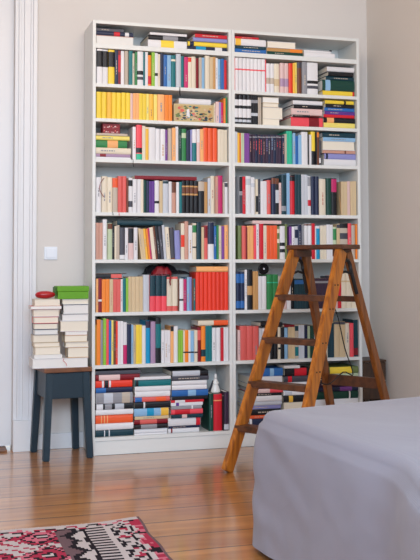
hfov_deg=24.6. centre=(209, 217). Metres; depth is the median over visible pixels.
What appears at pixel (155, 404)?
book
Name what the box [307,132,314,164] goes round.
book
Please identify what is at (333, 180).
book
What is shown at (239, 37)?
paperback book
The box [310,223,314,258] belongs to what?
paperback book
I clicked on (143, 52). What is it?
paperback book
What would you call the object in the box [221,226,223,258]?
paperback book
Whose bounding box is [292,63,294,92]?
paperback book
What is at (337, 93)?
book
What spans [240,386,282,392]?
book
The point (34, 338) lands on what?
book
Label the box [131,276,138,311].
paperback book
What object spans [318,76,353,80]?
book
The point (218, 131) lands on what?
paperback book
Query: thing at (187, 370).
book
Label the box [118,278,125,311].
paperback book
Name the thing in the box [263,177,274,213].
book
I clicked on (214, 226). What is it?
paperback book
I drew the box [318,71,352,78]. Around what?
book
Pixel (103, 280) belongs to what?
paperback book
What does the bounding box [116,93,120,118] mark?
book
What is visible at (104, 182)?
book
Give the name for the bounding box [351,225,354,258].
book
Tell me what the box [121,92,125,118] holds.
book
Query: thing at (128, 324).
paperback book
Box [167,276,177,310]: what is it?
book
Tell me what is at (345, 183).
paperback book
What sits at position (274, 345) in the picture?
book
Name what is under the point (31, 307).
paperback book
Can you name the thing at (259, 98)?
paperback book
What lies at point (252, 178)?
book
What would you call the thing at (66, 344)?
book
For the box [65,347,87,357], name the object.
book
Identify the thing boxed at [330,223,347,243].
book
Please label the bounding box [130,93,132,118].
paperback book
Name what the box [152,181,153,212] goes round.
paperback book
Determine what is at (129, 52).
paperback book
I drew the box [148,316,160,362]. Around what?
book
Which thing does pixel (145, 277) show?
book
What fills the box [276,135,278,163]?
paperback book
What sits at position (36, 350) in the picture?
book
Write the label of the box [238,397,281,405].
book
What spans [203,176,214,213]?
book
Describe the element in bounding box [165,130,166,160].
paperback book
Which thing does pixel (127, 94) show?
book
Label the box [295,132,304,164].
paperback book
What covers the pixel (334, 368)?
book
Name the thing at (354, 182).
paperback book
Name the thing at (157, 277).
book
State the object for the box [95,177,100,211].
book
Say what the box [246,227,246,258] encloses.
paperback book
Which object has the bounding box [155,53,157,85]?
paperback book
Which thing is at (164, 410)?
book
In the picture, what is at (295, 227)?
paperback book
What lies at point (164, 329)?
paperback book
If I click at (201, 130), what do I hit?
paperback book
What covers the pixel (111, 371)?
paperback book
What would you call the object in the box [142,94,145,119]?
paperback book
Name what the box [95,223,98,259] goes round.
paperback book
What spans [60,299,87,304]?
book
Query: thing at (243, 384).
book
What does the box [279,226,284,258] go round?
book
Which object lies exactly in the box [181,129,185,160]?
book
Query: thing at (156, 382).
book
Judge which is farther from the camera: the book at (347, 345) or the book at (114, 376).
the book at (347, 345)
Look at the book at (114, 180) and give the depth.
5.29 m
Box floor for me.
[0,445,272,559]
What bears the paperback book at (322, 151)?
on the book at (324, 155)
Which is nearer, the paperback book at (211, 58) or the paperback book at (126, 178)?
the paperback book at (126, 178)
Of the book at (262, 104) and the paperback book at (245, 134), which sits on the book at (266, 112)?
the book at (262, 104)
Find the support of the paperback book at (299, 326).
on the bookcase at (346, 50)
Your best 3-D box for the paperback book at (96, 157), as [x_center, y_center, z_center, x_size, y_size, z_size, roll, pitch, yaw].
[-0.562,-0.320,5.406,0.194,0.012,0.220,1,-3,-17]
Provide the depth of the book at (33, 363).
5.11 m
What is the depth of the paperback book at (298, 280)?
5.57 m
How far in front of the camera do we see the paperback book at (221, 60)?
5.50 m
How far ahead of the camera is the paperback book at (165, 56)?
5.41 m
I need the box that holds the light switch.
[44,247,56,259]
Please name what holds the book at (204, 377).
on the book at (187, 382)
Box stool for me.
[30,366,93,461]
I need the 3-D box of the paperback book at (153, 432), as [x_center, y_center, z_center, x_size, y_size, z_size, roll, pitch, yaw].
[-0.356,1.193,5.394,0.185,0.008,0.220,1,-3,-17]
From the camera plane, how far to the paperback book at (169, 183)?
5.38 m
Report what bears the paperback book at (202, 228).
on the bookcase at (93, 167)
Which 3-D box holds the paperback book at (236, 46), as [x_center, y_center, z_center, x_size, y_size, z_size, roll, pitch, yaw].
[0.203,-0.974,5.669,0.190,0.018,0.221,1,-3,-17]
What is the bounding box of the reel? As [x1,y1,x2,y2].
[258,263,268,273]
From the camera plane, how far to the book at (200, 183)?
5.43 m
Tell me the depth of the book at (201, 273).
5.41 m
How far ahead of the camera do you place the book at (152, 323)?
5.31 m
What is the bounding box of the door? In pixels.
[0,0,13,445]
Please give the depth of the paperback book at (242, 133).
5.52 m
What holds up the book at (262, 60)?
on the bookcase at (346, 50)
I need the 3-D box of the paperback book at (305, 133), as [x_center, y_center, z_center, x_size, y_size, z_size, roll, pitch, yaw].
[0.541,-0.399,5.705,0.019,0.192,0.142,1,-3,-17]
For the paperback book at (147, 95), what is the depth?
5.37 m
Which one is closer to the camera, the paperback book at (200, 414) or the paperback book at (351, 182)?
the paperback book at (200, 414)
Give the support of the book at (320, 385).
on the book at (346, 388)
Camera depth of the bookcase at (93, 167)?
5.42 m
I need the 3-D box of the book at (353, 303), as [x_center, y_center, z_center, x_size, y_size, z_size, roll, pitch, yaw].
[0.831,0.435,5.756,0.034,0.204,0.148,1,-3,-17]
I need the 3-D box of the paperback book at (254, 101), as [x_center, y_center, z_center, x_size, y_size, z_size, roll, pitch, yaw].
[0.238,-0.614,5.617,0.014,0.168,0.125,1,-3,-17]
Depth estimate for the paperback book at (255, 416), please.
5.47 m
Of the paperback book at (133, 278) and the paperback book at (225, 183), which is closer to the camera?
the paperback book at (133, 278)
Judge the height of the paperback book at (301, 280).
0.174 m
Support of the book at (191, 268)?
on the book at (195, 275)
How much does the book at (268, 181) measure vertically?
0.198 m
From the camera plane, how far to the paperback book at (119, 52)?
5.34 m
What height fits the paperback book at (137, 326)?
0.213 m
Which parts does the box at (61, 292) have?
lid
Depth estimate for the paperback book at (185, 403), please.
5.36 m
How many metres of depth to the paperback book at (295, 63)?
5.64 m
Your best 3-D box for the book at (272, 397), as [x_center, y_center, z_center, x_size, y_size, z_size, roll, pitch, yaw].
[0.288,1.038,5.593,0.190,0.031,0.220,1,-3,-17]
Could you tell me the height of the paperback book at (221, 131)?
0.187 m
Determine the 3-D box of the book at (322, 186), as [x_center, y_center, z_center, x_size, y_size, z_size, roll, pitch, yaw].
[0.640,-0.116,5.719,0.042,0.212,0.144,1,-3,-17]
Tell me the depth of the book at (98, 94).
5.29 m
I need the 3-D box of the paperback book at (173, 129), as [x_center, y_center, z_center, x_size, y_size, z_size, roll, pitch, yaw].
[-0.220,-0.406,5.457,0.020,0.186,0.126,1,-3,-17]
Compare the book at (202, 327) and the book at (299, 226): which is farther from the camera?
the book at (299, 226)
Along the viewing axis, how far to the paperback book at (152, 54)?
5.38 m
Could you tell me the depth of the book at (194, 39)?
5.50 m
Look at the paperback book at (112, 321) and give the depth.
5.25 m
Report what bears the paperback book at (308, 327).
on the bookcase at (346, 50)
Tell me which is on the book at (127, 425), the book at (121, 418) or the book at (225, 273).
the book at (121, 418)
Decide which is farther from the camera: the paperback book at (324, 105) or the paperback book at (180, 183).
the paperback book at (324, 105)
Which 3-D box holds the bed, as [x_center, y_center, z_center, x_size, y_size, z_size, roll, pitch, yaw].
[0.944,0.925,3.112,1.511,0.507,1.871,1,-3,-17]
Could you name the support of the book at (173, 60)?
on the bookcase at (93, 167)
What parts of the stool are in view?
leg, leg, seat, leg, leg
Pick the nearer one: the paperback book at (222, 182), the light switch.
the light switch
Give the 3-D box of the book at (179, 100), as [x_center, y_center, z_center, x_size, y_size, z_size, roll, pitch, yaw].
[-0.106,-0.651,5.525,0.188,0.032,0.150,1,-3,-17]
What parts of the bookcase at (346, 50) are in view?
panel, panel, shelf, shelf, shelf, shelf, shelf, shelf, shelf, shelf, panel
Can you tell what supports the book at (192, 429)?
on the bookcase at (93, 167)
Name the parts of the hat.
crown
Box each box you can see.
[53,286,88,298]
[101,123,119,133]
[172,103,213,122]
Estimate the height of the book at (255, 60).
0.190 m
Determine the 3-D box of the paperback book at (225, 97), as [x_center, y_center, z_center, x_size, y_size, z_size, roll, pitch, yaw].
[0.077,-0.608,5.557,0.011,0.151,0.110,1,-3,-17]
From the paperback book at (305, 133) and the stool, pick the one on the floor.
the stool
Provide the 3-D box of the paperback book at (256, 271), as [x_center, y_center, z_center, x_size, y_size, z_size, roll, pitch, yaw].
[0.246,0.421,5.571,0.015,0.219,0.151,1,-3,-17]
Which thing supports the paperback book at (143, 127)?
on the bookcase at (93, 167)
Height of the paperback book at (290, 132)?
0.195 m
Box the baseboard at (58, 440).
[37,432,82,449]
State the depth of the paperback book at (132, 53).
5.36 m
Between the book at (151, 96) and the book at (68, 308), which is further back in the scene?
the book at (151, 96)
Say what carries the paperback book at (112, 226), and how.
on the bookcase at (93, 167)
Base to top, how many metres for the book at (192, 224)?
0.202 m
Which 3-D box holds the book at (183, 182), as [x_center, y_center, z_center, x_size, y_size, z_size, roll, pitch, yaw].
[-0.166,-0.111,5.466,0.024,0.183,0.126,1,-3,-17]
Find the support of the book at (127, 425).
on the book at (119, 432)
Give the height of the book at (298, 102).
0.025 m
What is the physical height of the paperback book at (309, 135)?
0.177 m
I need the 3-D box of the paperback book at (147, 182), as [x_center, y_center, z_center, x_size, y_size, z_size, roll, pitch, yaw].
[-0.363,-0.111,5.400,0.015,0.178,0.128,1,-3,-17]
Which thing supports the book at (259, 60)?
on the bookcase at (346, 50)
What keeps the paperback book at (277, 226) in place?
on the bookcase at (346, 50)
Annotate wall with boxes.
[10,0,369,448]
[366,0,419,398]
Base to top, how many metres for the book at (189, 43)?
0.026 m
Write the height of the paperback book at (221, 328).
0.187 m
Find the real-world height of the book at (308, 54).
0.030 m
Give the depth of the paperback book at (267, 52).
5.62 m
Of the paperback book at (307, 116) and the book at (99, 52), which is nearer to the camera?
the book at (99, 52)
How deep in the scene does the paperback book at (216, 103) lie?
5.49 m
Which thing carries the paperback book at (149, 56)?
on the bookcase at (93, 167)
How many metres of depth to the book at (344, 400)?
5.63 m
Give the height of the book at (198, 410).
0.029 m
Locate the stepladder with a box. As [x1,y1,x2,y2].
[221,244,389,472]
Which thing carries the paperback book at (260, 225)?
on the bookcase at (346, 50)
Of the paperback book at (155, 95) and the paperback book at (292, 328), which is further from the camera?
the paperback book at (292, 328)
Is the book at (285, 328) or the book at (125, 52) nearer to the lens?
the book at (125, 52)
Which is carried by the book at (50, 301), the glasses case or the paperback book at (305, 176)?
the glasses case
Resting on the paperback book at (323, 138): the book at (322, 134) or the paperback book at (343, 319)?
the book at (322, 134)
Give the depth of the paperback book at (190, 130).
5.43 m
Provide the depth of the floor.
4.29 m
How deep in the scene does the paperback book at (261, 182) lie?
5.55 m
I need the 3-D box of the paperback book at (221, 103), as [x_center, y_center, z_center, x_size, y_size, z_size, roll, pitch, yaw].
[0.052,-0.592,5.552,0.014,0.120,0.111,1,-3,-17]
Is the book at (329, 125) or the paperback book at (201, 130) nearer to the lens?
the paperback book at (201, 130)
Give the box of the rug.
[0,516,172,559]
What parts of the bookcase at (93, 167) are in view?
panel, panel, shelf, shelf, shelf, shelf, shelf, shelf, shelf, shelf, shelf, panel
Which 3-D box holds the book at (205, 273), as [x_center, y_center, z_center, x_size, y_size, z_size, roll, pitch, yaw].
[-0.043,0.419,5.486,0.023,0.215,0.149,1,-3,-17]
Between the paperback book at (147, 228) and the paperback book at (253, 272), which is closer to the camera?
the paperback book at (147, 228)
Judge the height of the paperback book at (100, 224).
0.200 m
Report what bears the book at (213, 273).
on the bookcase at (93, 167)
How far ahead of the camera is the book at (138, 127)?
5.34 m
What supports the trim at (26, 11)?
attached to the wall at (62, 24)
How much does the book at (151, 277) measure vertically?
0.200 m
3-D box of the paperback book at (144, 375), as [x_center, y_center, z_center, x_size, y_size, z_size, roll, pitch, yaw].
[-0.347,0.889,5.407,0.206,0.016,0.220,1,-3,-17]
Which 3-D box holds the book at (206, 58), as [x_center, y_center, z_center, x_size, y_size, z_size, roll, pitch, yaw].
[-0.032,-0.820,5.535,0.029,0.190,0.126,1,-3,-17]
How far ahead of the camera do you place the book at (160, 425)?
5.29 m
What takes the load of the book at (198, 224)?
on the bookcase at (93, 167)
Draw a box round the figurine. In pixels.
[208,373,220,392]
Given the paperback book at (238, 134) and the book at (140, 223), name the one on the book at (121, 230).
the book at (140, 223)
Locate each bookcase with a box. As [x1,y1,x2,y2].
[83,20,232,455]
[231,30,362,446]
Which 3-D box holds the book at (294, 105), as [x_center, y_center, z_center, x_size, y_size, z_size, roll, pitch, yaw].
[0.545,-0.642,5.755,0.182,0.023,0.221,1,-3,-17]
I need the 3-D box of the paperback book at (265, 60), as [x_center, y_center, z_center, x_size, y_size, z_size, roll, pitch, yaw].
[0.303,-0.816,5.648,0.005,0.191,0.133,1,-3,-17]
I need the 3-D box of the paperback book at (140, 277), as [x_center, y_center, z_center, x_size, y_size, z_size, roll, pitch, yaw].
[-0.400,0.426,5.380,0.020,0.193,0.141,1,-3,-17]
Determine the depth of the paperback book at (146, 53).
5.37 m
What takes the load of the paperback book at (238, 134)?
on the bookcase at (346, 50)
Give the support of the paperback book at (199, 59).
on the bookcase at (93, 167)
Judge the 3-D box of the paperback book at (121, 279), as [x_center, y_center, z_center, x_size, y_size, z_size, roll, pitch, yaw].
[-0.501,0.431,5.338,0.012,0.180,0.126,1,-3,-17]
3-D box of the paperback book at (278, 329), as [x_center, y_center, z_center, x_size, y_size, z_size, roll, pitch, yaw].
[0.379,0.725,5.593,0.016,0.181,0.127,1,-3,-17]
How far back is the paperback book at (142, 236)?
5.33 m
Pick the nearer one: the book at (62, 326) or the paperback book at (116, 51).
the book at (62, 326)
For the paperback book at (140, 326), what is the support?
on the bookcase at (93, 167)
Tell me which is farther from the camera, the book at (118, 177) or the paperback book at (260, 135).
the paperback book at (260, 135)
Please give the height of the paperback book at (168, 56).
0.182 m
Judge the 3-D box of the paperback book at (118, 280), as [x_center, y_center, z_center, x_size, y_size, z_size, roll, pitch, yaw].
[-0.516,0.431,5.328,0.020,0.179,0.127,1,-3,-17]
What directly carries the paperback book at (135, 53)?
on the bookcase at (93, 167)
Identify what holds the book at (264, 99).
on the book at (262, 104)
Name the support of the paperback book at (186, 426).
on the book at (192, 429)
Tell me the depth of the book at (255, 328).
5.50 m
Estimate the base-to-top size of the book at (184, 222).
0.213 m
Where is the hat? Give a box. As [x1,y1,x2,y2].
[142,264,188,284]
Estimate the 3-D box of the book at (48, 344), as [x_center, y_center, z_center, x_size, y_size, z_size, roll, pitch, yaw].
[-0.877,0.677,5.151,0.137,0.024,0.102,1,-3,-17]
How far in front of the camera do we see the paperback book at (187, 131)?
5.43 m
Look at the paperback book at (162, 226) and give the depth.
5.36 m
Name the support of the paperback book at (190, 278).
on the bookcase at (93, 167)
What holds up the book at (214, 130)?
on the bookcase at (93, 167)
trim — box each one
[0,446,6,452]
[12,0,37,451]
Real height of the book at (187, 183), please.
0.184 m
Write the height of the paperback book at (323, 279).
0.176 m
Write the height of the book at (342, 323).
0.206 m
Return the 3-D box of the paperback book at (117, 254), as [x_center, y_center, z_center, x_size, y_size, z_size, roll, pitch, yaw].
[-0.522,0.140,5.343,0.016,0.187,0.128,1,-3,-17]
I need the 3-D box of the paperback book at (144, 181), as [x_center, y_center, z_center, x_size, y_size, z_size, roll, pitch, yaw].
[-0.379,-0.113,5.401,0.014,0.181,0.124,1,-3,-17]
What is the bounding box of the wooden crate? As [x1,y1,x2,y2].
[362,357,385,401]
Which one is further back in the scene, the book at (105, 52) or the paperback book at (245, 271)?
the paperback book at (245, 271)
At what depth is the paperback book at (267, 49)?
5.63 m
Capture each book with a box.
[28,355,87,368]
[29,305,60,309]
[31,309,59,316]
[31,334,58,342]
[32,298,59,305]
[32,317,57,323]
[32,323,57,329]
[32,329,57,334]
[32,341,59,346]
[32,353,61,358]
[33,347,59,354]
[57,320,87,331]
[59,314,88,320]
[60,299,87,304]
[60,304,88,314]
[62,334,87,341]
[63,331,86,334]
[63,341,88,346]
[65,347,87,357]
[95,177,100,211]
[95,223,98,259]
[95,274,121,277]
[95,278,101,311]
[95,279,97,311]
[95,318,99,364]
[95,325,95,364]
[95,368,140,374]
[95,374,139,380]
[95,380,131,387]
[95,387,131,392]
[95,392,132,403]
[95,403,132,409]
[95,408,132,415]
[95,414,132,423]
[95,422,132,430]
[95,429,132,436]
[96,28,123,32]
[96,31,132,36]
[96,35,133,44]
[96,49,102,82]
[96,92,100,117]
[96,133,127,135]
[96,135,129,141]
[96,140,126,147]
[96,147,130,154]
[96,154,129,157]
[96,157,130,159]
[96,273,126,273]
[97,317,105,364]
[98,219,106,259]
[98,223,102,259]
[100,320,102,364]
[101,92,106,117]
[101,176,106,211]
[102,279,105,311]
[103,50,107,83]
[105,279,108,311]
[106,318,108,364]
[107,92,111,118]
[107,177,111,211]
[107,223,111,259]
[108,50,114,83]
[109,279,112,311]
[109,319,113,364]
[109,320,110,364]
[110,226,113,259]
[112,92,115,118]
[112,178,117,211]
[112,220,162,226]
[112,226,116,259]
[113,279,116,311]
[113,321,115,364]
[114,50,117,83]
[114,225,118,259]
[114,320,117,364]
[115,176,121,211]
[115,320,119,363]
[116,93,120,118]
[117,228,124,259]
[117,279,120,311]
[118,50,120,83]
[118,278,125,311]
[118,320,122,363]
[121,51,123,83]
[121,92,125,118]
[121,279,122,311]
[122,176,125,211]
[122,228,127,259]
[123,276,131,311]
[123,321,126,363]
[124,51,127,84]
[126,93,129,118]
[126,178,127,211]
[126,278,127,311]
[127,323,130,363]
[128,51,131,84]
[128,127,135,159]
[128,178,132,212]
[128,228,133,258]
[129,323,132,363]
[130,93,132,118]
[130,175,196,181]
[130,276,134,311]
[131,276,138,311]
[131,323,138,363]
[132,53,133,84]
[132,379,170,386]
[132,385,170,391]
[132,390,169,397]
[133,93,135,119]
[133,179,136,212]
[133,228,137,258]
[133,325,135,363]
[133,372,170,379]
[133,396,169,401]
[133,401,169,408]
[133,407,168,416]
[133,415,168,419]
[133,418,167,424]
[133,423,167,428]
[133,428,166,433]
[133,432,166,434]
[134,52,136,84]
[134,125,141,159]
[134,323,141,363]
[136,93,138,119]
[136,276,142,311]
[137,51,142,84]
[137,179,140,212]
[137,275,148,311]
[138,228,143,258]
[139,93,142,119]
[140,35,185,45]
[140,319,149,362]
[141,39,186,48]
[141,179,142,212]
[141,229,145,258]
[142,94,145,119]
[142,126,144,159]
[142,325,145,363]
[143,52,144,85]
[143,180,145,212]
[143,229,147,258]
[144,227,155,258]
[145,52,147,85]
[145,127,148,159]
[145,229,150,258]
[146,94,148,119]
[146,181,148,212]
[147,226,157,258]
[147,228,151,258]
[148,32,186,36]
[148,55,150,85]
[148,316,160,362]
[149,52,154,85]
[149,94,153,119]
[149,127,154,159]
[149,181,151,212]
[149,275,154,311]
[149,320,154,362]
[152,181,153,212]
[154,94,156,119]
[154,180,158,212]
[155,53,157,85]
[155,129,159,159]
[155,226,160,258]
[155,275,160,310]
[157,94,164,120]
[158,54,159,85]
[158,226,163,258]
[159,181,162,212]
[160,53,163,86]
[160,129,164,160]
[161,225,166,258]
[161,275,166,310]
[161,329,167,362]
[161,330,163,362]
[162,366,207,376]
[163,181,167,212]
[164,55,166,86]
[164,227,170,258]
[164,329,169,362]
[165,95,167,120]
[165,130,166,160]
[165,324,173,362]
[166,128,171,160]
[167,55,170,86]
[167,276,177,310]
[167,277,171,310]
[167,427,198,432]
[168,95,171,120]
[168,182,171,212]
[168,417,199,425]
[168,425,199,428]
[169,228,174,258]
[169,405,201,409]
[169,408,202,414]
[169,413,202,418]
[170,389,207,396]
[170,395,207,399]
[170,399,203,402]
[170,402,202,405]
[171,55,175,86]
[171,128,175,160]
[171,375,208,380]
[171,380,206,385]
[171,384,206,389]
[172,98,210,104]
[172,182,175,212]
[172,325,177,361]
[174,127,177,160]
[174,230,180,258]
[175,54,180,86]
[175,223,183,258]
[176,182,178,212]
[178,128,181,160]
[178,221,187,258]
[178,278,182,310]
[178,279,178,310]
[178,329,182,361]
[178,330,180,361]
[179,181,184,212]
[179,182,181,212]
[180,329,184,361]
[181,56,183,87]
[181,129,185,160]
[181,277,188,310]
[181,329,187,361]
[183,279,186,310]
[184,57,187,87]
[185,181,189,212]
[186,34,226,41]
[186,130,189,160]
[186,329,190,361]
[187,41,226,47]
[187,46,226,50]
[187,329,193,361]
[188,57,190,87]
[188,223,195,258]
[188,225,191,258]
[189,37,226,43]
[189,222,200,258]
[189,266,227,271]
[189,272,199,310]
[189,277,191,310]
[189,329,197,361]
[190,130,191,160]
[190,181,193,212]
[191,57,195,87]
[191,129,195,160]
[191,319,227,325]
[191,326,200,361]
[192,279,193,310]
[194,181,197,212]
[194,279,194,310]
[195,325,204,361]
[196,58,197,87]
[196,129,199,161]
[198,57,201,87]
[198,181,203,212]
[200,129,203,161]
[200,272,203,310]
[201,128,207,161]
[201,178,210,213]
[201,222,213,258]
[201,226,207,258]
[201,227,203,258]
[202,56,209,88]
[202,58,203,88]
[202,391,212,430]
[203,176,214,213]
[204,182,206,212]
[204,272,207,310]
[205,326,208,360]
[207,128,211,161]
[208,272,211,309]
[209,326,211,360]
[210,57,212,88]
[211,102,218,122]
[212,128,216,161]
[212,272,215,309]
[212,327,215,360]
[213,57,215,88]
[213,326,220,360]
[213,393,221,430]
[214,176,217,213]
[214,225,218,258]
[214,226,215,258]
[215,326,223,360]
[216,58,217,88]
[216,272,219,309]
[217,129,220,161]
[218,59,219,88]
[218,98,225,122]
[218,176,222,213]
[218,326,225,360]
[219,102,220,122]
[219,226,220,258]
[219,389,228,430]
[220,59,223,89]
[220,129,222,161]
[220,225,227,258]
[220,272,223,309]
[221,97,226,122]
[221,103,222,122]
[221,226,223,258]
[222,182,223,213]
[222,326,227,360]
[222,395,223,430]
[223,130,224,161]
[224,60,226,89]
[224,182,227,213]
[224,272,227,309]
[225,130,226,161]
[234,36,258,39]
[234,38,265,46]
[235,45,265,49]
[235,48,265,53]
[235,58,238,89]
[235,95,237,123]
[235,132,236,162]
[235,176,242,213]
[235,225,241,258]
[235,272,239,309]
[236,270,246,309]
[236,325,246,359]
[236,330,239,360]
[237,133,239,162]
[237,401,280,408]
[237,413,262,424]
[238,58,241,90]
[238,95,242,123]
[238,373,281,383]
[238,380,264,388]
[238,389,281,395]
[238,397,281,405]
[238,405,280,415]
[238,411,264,418]
[239,269,252,309]
[239,392,281,401]
[240,133,240,162]
[240,272,243,309]
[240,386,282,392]
[241,133,242,162]
[241,226,245,258]
[242,58,245,90]
[242,133,243,162]
[242,177,245,213]
[243,95,246,123]
[243,220,280,224]
[244,133,246,162]
[244,176,250,213]
[244,325,252,359]
[246,58,249,90]
[246,226,249,258]
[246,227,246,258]
[247,95,250,123]
[247,133,248,162]
[248,224,258,258]
[249,134,251,162]
[250,59,253,90]
[250,226,253,258]
[250,325,258,359]
[251,96,252,123]
[251,177,254,213]
[251,321,281,325]
[252,135,254,162]
[252,225,255,258]
[252,271,255,309]
[253,96,255,123]
[254,59,257,90]
[255,96,257,124]
[255,135,257,162]
[255,179,257,213]
[256,271,257,309]
[257,59,260,91]
[258,97,259,124]
[258,135,260,162]
[258,179,260,213]
[258,276,261,309]
[259,98,260,124]
[259,224,262,258]
[259,274,271,308]
[259,328,261,344]
[260,135,262,162]
[260,181,262,213]
[261,59,264,91]
[261,97,278,102]
[261,103,278,107]
[261,107,281,120]
[261,118,279,124]
[262,135,264,162]
[262,276,265,308]
[262,326,273,358]
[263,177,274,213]
[263,181,266,213]
[263,226,266,258]
[263,365,282,375]
[265,60,265,91]
[265,135,267,163]
[265,180,270,213]
[266,41,294,48]
[266,48,302,52]
[266,51,302,55]
[266,63,269,91]
[266,225,269,258]
[268,135,270,163]
[270,64,273,91]
[270,135,272,163]
[270,226,273,258]
[272,274,277,302]
[273,135,275,163]
[273,225,276,258]
[273,331,276,358]
[274,64,278,91]
[274,364,309,375]
[275,175,285,214]
[275,178,278,213]
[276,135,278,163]
[276,363,299,368]
[277,131,288,163]
[277,173,289,214]
[277,224,286,258]
[277,226,278,258]
[277,327,280,358]
[278,326,283,358]
[279,63,283,92]
[279,117,322,126]
[279,135,280,163]
[279,183,280,213]
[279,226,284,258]
[280,100,321,108]
[281,135,284,163]
[281,323,293,326]
[281,402,301,409]
[282,104,322,111]
[282,108,321,119]
[282,375,307,381]
[282,391,304,395]
[282,395,303,402]
[283,134,286,163]
[284,63,288,92]
[284,327,287,358]
[285,115,309,118]
[287,227,291,254]
[287,286,290,308]
[287,327,291,358]
[288,63,292,92]
[288,225,301,258]
[289,131,291,163]
[290,176,294,214]
[291,174,297,214]
[291,277,293,308]
[291,327,294,358]
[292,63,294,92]
[292,133,294,163]
[292,226,297,244]
[292,227,294,244]
[292,324,298,357]
[294,278,302,308]
[294,279,296,308]
[295,62,301,93]
[295,63,296,92]
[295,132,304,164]
[295,136,297,163]
[295,324,301,357]
[296,224,307,244]
[297,135,301,164]
[297,279,299,308]
[297,324,303,357]
[298,175,300,214]
[298,278,305,308]
[301,62,306,93]
[301,174,304,214]
[301,324,307,357]
[302,226,303,244]
[303,50,330,53]
[303,52,334,57]
[304,132,307,164]
[304,175,307,214]
[304,324,313,357]
[306,363,358,373]
[307,63,317,94]
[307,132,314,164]
[307,134,308,164]
[307,326,309,357]
[308,176,310,214]
[308,224,311,258]
[309,135,310,164]
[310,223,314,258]
[311,176,314,214]
[315,132,316,164]
[315,176,318,214]
[315,278,318,303]
[315,398,357,405]
[316,226,319,258]
[316,390,357,399]
[317,132,318,164]
[317,225,329,258]
[318,66,353,75]
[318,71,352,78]
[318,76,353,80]
[318,80,353,91]
[318,90,353,95]
[318,114,353,118]
[318,386,357,391]
[319,132,354,137]
[319,137,354,141]
[319,140,320,164]
[319,179,325,214]
[319,278,321,308]
[319,382,343,387]
[320,226,322,258]
[321,100,353,104]
[321,141,354,150]
[321,150,354,153]
[321,153,355,159]
[321,159,355,165]
[322,104,353,108]
[322,107,353,111]
[322,111,354,115]
[322,278,325,307]
[323,117,354,123]
[323,122,354,128]
[323,226,325,258]
[324,178,330,214]
[328,331,330,356]
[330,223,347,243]
[330,225,332,258]
[331,178,336,214]
[331,323,333,356]
[332,224,339,243]
[332,321,338,356]
[333,227,335,256]
[335,320,344,356]
[337,181,343,214]
[338,284,340,307]
[341,273,345,307]
[342,318,355,356]
[344,182,346,214]
[345,181,349,214]
[345,322,353,356]
[345,323,349,356]
[346,273,351,307]
[346,318,357,355]
[348,223,350,243]
[350,181,352,214]
[351,224,356,258]
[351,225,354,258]
[351,288,356,307]
[353,181,355,214]
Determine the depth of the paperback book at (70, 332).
5.16 m
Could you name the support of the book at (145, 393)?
on the book at (160, 398)
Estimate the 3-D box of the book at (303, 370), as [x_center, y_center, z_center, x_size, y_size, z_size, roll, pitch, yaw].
[0.477,0.896,5.653,0.157,0.045,0.196,1,-3,-17]
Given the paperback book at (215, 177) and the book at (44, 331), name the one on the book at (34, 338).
the book at (44, 331)
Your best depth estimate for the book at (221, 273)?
5.44 m
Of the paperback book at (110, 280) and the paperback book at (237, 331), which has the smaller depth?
the paperback book at (110, 280)
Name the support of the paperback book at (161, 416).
on the book at (165, 420)
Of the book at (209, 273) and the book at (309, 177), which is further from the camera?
the book at (309, 177)
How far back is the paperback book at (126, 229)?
5.30 m
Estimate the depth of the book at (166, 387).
5.30 m
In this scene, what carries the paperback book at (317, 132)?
on the bookcase at (346, 50)
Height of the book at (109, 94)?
0.146 m
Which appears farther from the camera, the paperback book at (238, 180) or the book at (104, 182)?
the paperback book at (238, 180)
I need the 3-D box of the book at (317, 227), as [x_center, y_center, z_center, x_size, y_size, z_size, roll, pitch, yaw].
[0.610,0.150,5.695,0.027,0.194,0.137,1,-3,-17]
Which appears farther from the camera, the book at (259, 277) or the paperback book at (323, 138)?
the paperback book at (323, 138)
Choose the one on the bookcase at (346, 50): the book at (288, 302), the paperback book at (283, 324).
the book at (288, 302)
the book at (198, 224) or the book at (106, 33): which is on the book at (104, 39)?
the book at (106, 33)
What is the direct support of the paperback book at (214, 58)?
on the bookcase at (93, 167)
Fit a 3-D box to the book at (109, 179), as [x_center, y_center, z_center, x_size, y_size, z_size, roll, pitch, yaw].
[-0.567,-0.121,5.341,0.029,0.192,0.130,1,-3,-17]
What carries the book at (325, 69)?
on the book at (329, 73)
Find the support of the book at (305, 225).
on the bookcase at (346, 50)
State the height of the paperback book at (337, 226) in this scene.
0.206 m
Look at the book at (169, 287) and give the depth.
5.36 m
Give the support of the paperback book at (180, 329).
on the bookcase at (93, 167)
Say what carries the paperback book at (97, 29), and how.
on the book at (106, 33)
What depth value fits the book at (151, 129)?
5.37 m
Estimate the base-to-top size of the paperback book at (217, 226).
0.193 m
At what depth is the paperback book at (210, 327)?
5.41 m
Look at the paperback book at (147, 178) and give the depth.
5.39 m
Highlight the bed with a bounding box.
[252,397,419,559]
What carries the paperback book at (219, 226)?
on the bookcase at (93, 167)
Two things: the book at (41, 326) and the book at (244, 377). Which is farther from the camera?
the book at (244, 377)
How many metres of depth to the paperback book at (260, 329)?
5.50 m
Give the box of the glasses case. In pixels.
[35,291,54,298]
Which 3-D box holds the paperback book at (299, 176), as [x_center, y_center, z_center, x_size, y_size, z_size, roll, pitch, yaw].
[0.498,-0.128,5.685,0.019,0.234,0.164,1,-3,-17]
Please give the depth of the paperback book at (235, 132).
5.51 m
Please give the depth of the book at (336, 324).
5.63 m
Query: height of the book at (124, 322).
0.228 m
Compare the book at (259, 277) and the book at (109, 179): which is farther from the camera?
the book at (259, 277)
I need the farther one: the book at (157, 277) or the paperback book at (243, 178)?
the paperback book at (243, 178)
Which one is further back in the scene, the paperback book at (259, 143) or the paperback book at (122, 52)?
the paperback book at (259, 143)
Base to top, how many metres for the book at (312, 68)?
0.189 m
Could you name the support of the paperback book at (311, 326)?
on the bookcase at (346, 50)

